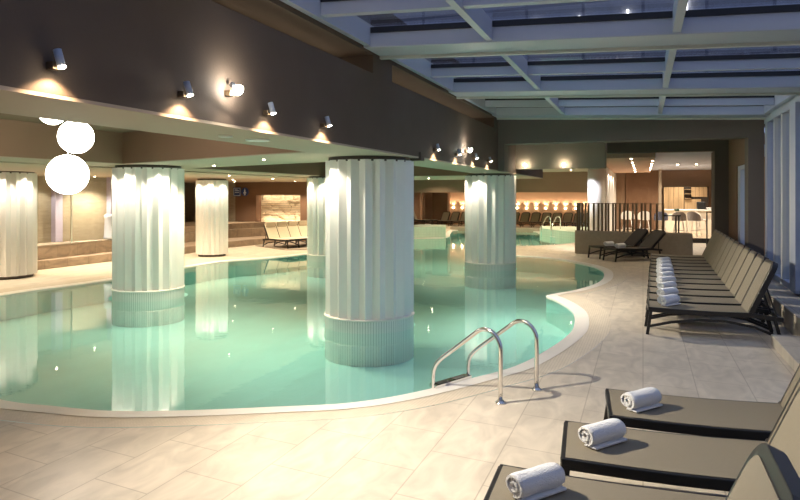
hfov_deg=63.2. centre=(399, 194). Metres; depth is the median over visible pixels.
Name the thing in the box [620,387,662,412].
rolled towel
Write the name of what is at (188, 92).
wall spotlight
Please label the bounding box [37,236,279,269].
tier
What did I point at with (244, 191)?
wall sign
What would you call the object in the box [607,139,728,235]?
wall
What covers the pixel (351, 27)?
rafter
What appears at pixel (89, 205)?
wall
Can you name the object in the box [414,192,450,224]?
wall
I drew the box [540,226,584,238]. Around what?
surround
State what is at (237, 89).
wall spotlight
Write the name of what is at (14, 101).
ceiling
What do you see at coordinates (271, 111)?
wall spotlight
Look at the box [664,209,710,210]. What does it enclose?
countertop
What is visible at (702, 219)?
bar chair
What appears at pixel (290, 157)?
cross beam
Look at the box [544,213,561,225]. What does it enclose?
sun lounger
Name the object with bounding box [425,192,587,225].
wall
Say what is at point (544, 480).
rolled towel
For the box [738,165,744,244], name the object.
window
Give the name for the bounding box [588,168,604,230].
pillar
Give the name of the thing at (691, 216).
bar chair
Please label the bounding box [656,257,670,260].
rolled towel
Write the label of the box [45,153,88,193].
globe lamp
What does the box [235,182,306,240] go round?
wall
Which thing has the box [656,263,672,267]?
rolled towel
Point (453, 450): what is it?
floor
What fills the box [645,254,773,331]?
sun lounger
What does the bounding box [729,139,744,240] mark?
wall
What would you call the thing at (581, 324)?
pool edge
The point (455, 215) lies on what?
sun lounger
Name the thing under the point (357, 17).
trim
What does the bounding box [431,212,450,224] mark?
sun lounger
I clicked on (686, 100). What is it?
roof purlin
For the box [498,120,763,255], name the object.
wall
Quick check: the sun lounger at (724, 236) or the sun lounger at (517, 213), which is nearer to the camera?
the sun lounger at (724, 236)
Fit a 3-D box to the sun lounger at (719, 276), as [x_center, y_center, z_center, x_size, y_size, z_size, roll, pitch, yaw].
[4.991,1.238,11.014,1.482,0.932,0.556,0,0,18]
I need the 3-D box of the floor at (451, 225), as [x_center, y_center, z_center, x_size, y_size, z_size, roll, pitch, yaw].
[5.064,1.650,33.391,11.900,0.100,2.900,0,0,21]
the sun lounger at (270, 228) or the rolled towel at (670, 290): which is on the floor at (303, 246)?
the sun lounger at (270, 228)
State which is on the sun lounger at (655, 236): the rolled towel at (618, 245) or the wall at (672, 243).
the rolled towel at (618, 245)
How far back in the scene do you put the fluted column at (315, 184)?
17.11 m
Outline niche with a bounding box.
[626,170,657,229]
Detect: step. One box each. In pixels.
[693,238,709,242]
[771,334,799,371]
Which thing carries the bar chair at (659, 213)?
on the floor at (694, 236)
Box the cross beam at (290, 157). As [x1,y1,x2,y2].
[124,152,335,167]
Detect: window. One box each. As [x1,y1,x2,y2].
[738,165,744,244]
[765,122,772,260]
[773,118,780,274]
[781,113,788,280]
[789,109,789,284]
[790,102,799,293]
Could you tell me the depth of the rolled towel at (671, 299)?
8.03 m
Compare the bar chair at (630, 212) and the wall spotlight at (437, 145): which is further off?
the bar chair at (630, 212)
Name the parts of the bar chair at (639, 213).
backrest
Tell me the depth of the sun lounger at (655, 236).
16.97 m
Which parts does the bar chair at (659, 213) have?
backrest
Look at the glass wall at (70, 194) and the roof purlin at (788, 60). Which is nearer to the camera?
the roof purlin at (788, 60)
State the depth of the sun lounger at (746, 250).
9.66 m
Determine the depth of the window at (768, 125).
11.61 m
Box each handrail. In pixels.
[541,216,560,235]
[663,215,680,232]
[706,212,710,245]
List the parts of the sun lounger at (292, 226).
backrest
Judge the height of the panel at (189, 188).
2.800 m
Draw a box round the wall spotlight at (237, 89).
[225,82,242,96]
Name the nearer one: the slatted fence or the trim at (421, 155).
the trim at (421, 155)
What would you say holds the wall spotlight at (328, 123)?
attached to the wall at (138, 54)
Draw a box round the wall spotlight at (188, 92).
[177,81,192,97]
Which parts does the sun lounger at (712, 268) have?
frame, seat, backrest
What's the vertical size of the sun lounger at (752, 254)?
0.932 m
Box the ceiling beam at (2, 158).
[0,156,320,176]
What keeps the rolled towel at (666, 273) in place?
on the sun lounger at (740, 247)
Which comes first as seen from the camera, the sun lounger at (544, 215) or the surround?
the surround
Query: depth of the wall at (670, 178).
28.39 m
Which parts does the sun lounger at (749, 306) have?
leg, leg, seat, frame, backrest, backrest frame, leg, leg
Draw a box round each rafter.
[280,0,369,45]
[390,58,453,90]
[445,0,491,40]
[465,99,495,113]
[502,55,540,89]
[545,98,563,113]
[658,97,665,113]
[663,50,676,87]
[673,0,687,31]
[764,95,796,113]
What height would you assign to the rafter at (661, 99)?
0.203 m
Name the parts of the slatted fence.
rail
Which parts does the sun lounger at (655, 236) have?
seat, frame, backrest, backrest frame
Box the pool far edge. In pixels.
[450,227,539,231]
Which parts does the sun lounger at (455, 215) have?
backrest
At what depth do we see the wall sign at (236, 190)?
24.69 m
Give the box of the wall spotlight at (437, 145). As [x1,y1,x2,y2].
[433,144,439,150]
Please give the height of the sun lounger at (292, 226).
0.804 m
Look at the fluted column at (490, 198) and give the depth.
15.02 m
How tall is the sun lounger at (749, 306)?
0.932 m
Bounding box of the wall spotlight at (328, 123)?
[320,116,330,127]
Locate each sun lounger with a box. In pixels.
[263,222,299,248]
[275,221,306,246]
[287,221,306,242]
[297,220,306,241]
[414,212,437,224]
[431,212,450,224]
[441,212,459,225]
[451,212,464,225]
[484,387,799,499]
[516,212,519,224]
[516,212,530,226]
[523,212,540,226]
[533,213,551,226]
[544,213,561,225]
[555,213,572,225]
[560,378,799,491]
[566,213,583,226]
[588,228,648,258]
[603,230,665,261]
[603,364,799,440]
[644,259,783,335]
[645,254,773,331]
[646,247,757,313]
[646,250,764,321]
[647,241,741,290]
[647,244,747,292]
[648,234,729,276]
[648,238,736,280]
[649,231,722,267]
[649,236,732,270]
[650,229,718,257]
[650,233,725,263]
[725,443,799,499]
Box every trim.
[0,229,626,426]
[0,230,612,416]
[51,188,62,241]
[107,177,111,213]
[353,16,454,77]
[410,152,423,160]
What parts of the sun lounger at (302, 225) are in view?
backrest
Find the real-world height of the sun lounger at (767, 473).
0.932 m
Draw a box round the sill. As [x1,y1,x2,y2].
[773,274,799,295]
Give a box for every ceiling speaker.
[218,135,232,137]
[245,139,269,141]
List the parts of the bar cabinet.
door, door, door, door, panel, door, door, door, door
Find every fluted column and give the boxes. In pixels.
[0,171,36,279]
[111,165,184,326]
[196,179,227,256]
[306,176,324,277]
[324,156,414,366]
[464,173,516,289]
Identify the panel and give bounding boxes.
[184,182,234,221]
[516,143,605,169]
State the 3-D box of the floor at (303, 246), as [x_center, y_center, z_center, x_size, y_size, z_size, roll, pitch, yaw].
[-3.158,1.690,21.679,3.100,0.020,3.400,0,0,21]
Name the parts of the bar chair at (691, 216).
backrest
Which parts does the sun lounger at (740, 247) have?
frame, seat, backrest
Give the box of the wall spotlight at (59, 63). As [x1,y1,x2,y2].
[46,48,65,70]
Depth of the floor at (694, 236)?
24.55 m
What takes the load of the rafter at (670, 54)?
attached to the roof beam at (764, 83)
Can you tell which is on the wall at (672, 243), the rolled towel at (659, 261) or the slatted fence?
the slatted fence
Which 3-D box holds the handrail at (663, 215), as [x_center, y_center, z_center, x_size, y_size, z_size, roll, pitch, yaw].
[7.435,1.125,17.772,0.440,1.150,0.050,0,0,21]
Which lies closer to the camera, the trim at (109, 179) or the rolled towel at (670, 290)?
the rolled towel at (670, 290)
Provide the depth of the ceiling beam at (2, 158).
12.26 m
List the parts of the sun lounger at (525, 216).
backrest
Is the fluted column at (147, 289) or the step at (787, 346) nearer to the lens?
the step at (787, 346)
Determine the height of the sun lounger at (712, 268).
0.932 m
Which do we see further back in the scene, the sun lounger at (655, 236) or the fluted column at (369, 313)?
the sun lounger at (655, 236)
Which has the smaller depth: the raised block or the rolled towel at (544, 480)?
the rolled towel at (544, 480)
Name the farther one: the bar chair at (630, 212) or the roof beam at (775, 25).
the bar chair at (630, 212)
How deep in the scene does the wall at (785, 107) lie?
10.42 m
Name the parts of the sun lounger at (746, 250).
frame, seat, backrest, backrest frame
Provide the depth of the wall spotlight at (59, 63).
3.30 m
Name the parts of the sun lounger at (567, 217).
backrest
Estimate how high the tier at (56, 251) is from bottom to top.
0.300 m
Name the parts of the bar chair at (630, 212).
backrest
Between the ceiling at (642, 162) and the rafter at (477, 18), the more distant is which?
the ceiling at (642, 162)
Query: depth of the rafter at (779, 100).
10.24 m
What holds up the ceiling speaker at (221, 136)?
attached to the ceiling at (14, 101)
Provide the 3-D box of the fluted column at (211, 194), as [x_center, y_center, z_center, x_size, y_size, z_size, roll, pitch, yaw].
[-5.261,0.625,18.195,0.876,2.150,0.876,0,0,21]
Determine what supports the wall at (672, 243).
on the floor at (453, 450)
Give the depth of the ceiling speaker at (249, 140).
5.91 m
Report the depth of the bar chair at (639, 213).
24.33 m
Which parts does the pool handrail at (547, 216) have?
rail, rail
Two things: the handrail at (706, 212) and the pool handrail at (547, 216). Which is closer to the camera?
the handrail at (706, 212)
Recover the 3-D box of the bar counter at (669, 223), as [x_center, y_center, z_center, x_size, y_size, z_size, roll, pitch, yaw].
[11.558,1.045,25.358,2.410,0.970,0.600,0,0,21]
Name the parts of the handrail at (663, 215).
post, post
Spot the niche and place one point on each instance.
(640, 187)
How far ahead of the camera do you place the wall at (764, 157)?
18.28 m
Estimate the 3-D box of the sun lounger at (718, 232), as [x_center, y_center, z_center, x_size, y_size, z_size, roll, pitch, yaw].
[6.198,1.238,14.086,1.482,0.932,0.556,0,0,19]
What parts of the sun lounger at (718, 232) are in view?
frame, seat, backrest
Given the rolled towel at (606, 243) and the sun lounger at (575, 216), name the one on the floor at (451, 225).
the sun lounger at (575, 216)
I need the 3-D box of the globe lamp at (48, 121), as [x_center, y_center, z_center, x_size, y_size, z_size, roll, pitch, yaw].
[-3.783,-0.920,7.073,0.290,0.310,0.290,0,0,21]
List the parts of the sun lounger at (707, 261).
frame, seat, backrest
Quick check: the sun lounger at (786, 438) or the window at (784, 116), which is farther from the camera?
the window at (784, 116)
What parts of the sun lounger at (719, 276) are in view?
frame, seat, backrest, backrest frame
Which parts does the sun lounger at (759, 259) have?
seat, frame, backrest, backrest frame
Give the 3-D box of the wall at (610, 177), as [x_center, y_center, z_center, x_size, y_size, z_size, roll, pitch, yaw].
[8.050,0.250,25.015,0.200,2.900,8.700,0,0,21]
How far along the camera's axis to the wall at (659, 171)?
27.68 m
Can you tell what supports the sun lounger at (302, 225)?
on the floor at (303, 246)
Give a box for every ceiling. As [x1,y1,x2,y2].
[0,85,542,182]
[0,113,137,132]
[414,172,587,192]
[543,169,587,171]
[606,153,654,172]
[651,144,764,169]
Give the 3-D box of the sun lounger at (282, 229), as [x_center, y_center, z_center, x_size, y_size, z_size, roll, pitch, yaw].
[-3.535,1.282,21.253,1.277,0.804,0.493,0,0,41]
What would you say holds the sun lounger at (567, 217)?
on the floor at (451, 225)
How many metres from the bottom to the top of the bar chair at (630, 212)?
0.933 m
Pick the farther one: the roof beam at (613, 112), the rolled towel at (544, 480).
the roof beam at (613, 112)
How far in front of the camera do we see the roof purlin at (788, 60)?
8.14 m
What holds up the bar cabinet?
attached to the wall at (670, 178)
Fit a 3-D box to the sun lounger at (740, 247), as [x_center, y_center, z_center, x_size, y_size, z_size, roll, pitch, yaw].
[4.750,1.238,10.400,1.482,0.932,0.556,0,0,19]
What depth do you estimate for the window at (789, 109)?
9.85 m
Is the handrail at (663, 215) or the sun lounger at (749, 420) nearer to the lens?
the sun lounger at (749, 420)
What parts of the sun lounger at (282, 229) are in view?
backrest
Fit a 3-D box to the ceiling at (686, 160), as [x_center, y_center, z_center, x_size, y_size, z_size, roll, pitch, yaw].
[10.860,-1.120,21.509,4.720,0.080,14.100,0,0,21]
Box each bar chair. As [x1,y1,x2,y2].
[621,211,631,230]
[638,211,648,228]
[654,211,667,231]
[672,212,685,232]
[687,212,701,237]
[695,211,708,236]
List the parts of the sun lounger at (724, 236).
frame, seat, backrest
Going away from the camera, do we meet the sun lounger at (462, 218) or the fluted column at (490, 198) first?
the fluted column at (490, 198)
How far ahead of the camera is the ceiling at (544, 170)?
22.55 m
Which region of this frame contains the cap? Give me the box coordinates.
[37,239,109,246]
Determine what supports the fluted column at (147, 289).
on the swimming pool
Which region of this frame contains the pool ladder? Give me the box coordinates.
[429,319,541,405]
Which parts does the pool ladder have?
handrail, handrail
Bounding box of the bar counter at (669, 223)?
[664,209,710,234]
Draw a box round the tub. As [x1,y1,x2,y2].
[414,224,445,237]
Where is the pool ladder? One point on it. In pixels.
(462, 377)
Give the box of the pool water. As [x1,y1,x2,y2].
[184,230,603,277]
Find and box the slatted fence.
[577,203,663,231]
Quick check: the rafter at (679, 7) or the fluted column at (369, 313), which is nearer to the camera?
the rafter at (679, 7)
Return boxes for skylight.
[392,0,799,77]
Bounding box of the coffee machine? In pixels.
[696,202,705,208]
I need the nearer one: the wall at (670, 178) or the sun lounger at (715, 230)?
the sun lounger at (715, 230)
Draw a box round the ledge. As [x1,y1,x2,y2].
[762,279,799,335]
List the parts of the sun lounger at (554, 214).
backrest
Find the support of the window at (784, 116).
in the wall at (785, 107)
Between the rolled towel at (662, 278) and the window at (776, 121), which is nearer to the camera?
the rolled towel at (662, 278)
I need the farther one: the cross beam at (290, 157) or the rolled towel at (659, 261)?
the rolled towel at (659, 261)
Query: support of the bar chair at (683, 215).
on the floor at (694, 236)
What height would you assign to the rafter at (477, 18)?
0.203 m
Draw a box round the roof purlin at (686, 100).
[485,96,773,106]
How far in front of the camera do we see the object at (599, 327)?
5.39 m
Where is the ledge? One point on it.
(786, 303)
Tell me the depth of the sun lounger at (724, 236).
12.71 m
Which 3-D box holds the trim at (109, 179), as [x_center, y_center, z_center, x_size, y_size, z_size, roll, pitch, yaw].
[-7.880,0.350,17.759,0.200,1.700,0.250,0,0,21]
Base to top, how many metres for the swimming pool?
0.400 m
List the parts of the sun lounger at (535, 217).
backrest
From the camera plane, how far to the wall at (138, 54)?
4.96 m
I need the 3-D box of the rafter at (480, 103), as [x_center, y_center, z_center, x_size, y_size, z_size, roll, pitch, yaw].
[1.440,-1.720,11.846,0.070,0.203,2.600,0,0,21]
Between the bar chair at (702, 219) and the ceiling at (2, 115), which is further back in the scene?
the bar chair at (702, 219)
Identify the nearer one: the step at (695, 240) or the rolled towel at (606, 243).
the rolled towel at (606, 243)
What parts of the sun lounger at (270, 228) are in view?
backrest, frame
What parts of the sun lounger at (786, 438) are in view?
frame, seat, backrest frame, backrest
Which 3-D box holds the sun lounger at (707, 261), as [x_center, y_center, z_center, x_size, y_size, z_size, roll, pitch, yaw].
[5.957,1.238,13.472,1.482,0.932,0.556,0,0,19]
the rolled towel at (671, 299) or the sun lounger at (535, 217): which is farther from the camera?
the sun lounger at (535, 217)
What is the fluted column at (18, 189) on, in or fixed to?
on the floor at (453, 450)
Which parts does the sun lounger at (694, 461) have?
leg, frame, seat, backrest frame, backrest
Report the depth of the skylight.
18.34 m
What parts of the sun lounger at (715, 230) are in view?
frame, seat, backrest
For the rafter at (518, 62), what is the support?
attached to the roof beam at (764, 83)
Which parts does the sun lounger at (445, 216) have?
backrest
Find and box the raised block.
[184,221,264,232]
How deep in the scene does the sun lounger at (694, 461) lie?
3.40 m
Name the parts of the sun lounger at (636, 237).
seat, frame, backrest, backrest frame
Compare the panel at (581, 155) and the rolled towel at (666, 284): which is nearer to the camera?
the rolled towel at (666, 284)
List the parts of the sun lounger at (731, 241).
frame, seat, backrest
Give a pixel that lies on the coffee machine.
(699, 205)
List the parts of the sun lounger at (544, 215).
backrest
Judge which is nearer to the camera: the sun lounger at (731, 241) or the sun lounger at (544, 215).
the sun lounger at (731, 241)
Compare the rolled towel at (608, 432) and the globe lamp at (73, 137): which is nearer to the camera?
the rolled towel at (608, 432)
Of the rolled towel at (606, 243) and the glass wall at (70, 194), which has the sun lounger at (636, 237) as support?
the rolled towel at (606, 243)
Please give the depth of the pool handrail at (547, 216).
27.79 m
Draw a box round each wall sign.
[233,187,240,195]
[241,188,248,195]
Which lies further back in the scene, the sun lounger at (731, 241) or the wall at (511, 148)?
the wall at (511, 148)
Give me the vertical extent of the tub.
0.870 m
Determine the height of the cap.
0.025 m
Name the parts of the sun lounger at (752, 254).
seat, frame, backrest, backrest frame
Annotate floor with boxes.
[0,243,794,499]
[255,241,306,249]
[428,224,584,228]
[617,229,710,237]
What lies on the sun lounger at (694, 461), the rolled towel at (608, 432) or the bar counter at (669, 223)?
the rolled towel at (608, 432)
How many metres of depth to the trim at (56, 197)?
16.56 m
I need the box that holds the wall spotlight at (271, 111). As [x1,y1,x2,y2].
[263,102,275,115]
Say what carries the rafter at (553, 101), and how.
attached to the roof beam at (764, 83)
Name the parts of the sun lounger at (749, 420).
leg, frame, seat, backrest frame, backrest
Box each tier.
[37,227,266,259]
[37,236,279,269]
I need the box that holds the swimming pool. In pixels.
[0,267,602,427]
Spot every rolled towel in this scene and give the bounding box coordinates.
[506,462,566,499]
[578,418,627,449]
[603,241,613,245]
[614,243,625,247]
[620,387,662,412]
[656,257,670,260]
[656,260,671,263]
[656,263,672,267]
[656,267,673,272]
[656,276,676,283]
[657,271,673,276]
[657,281,676,288]
[657,287,678,295]
[657,294,680,305]
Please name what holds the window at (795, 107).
in the wall at (785, 107)
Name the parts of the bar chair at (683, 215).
backrest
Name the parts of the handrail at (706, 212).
post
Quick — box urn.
[103,214,111,238]
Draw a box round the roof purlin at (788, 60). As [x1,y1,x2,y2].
[431,53,799,77]
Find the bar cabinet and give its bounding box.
[663,186,708,208]
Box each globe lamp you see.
[40,118,62,124]
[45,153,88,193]
[57,122,93,152]
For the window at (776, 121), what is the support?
in the wall at (785, 107)
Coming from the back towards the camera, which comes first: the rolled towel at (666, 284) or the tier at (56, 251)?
the tier at (56, 251)
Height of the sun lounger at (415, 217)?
0.932 m
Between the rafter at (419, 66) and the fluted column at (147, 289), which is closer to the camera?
the rafter at (419, 66)
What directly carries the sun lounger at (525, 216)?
on the floor at (451, 225)
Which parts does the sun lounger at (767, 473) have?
backrest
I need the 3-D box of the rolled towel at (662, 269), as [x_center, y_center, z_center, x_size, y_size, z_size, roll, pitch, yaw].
[4.558,1.302,11.167,0.323,0.123,0.146,0,0,-27]
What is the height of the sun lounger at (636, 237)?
0.775 m
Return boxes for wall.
[0,0,497,169]
[37,176,106,242]
[39,194,93,245]
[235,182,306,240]
[261,195,299,221]
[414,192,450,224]
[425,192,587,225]
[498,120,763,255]
[508,145,542,177]
[575,230,692,256]
[605,167,615,230]
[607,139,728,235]
[616,170,710,228]
[658,170,661,228]
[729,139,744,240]
[764,95,799,123]
[764,157,764,254]
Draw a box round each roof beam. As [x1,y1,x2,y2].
[364,4,799,59]
[449,71,799,98]
[492,106,769,119]
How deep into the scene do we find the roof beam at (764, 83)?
9.29 m
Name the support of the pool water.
in the swimming pool
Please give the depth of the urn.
17.25 m

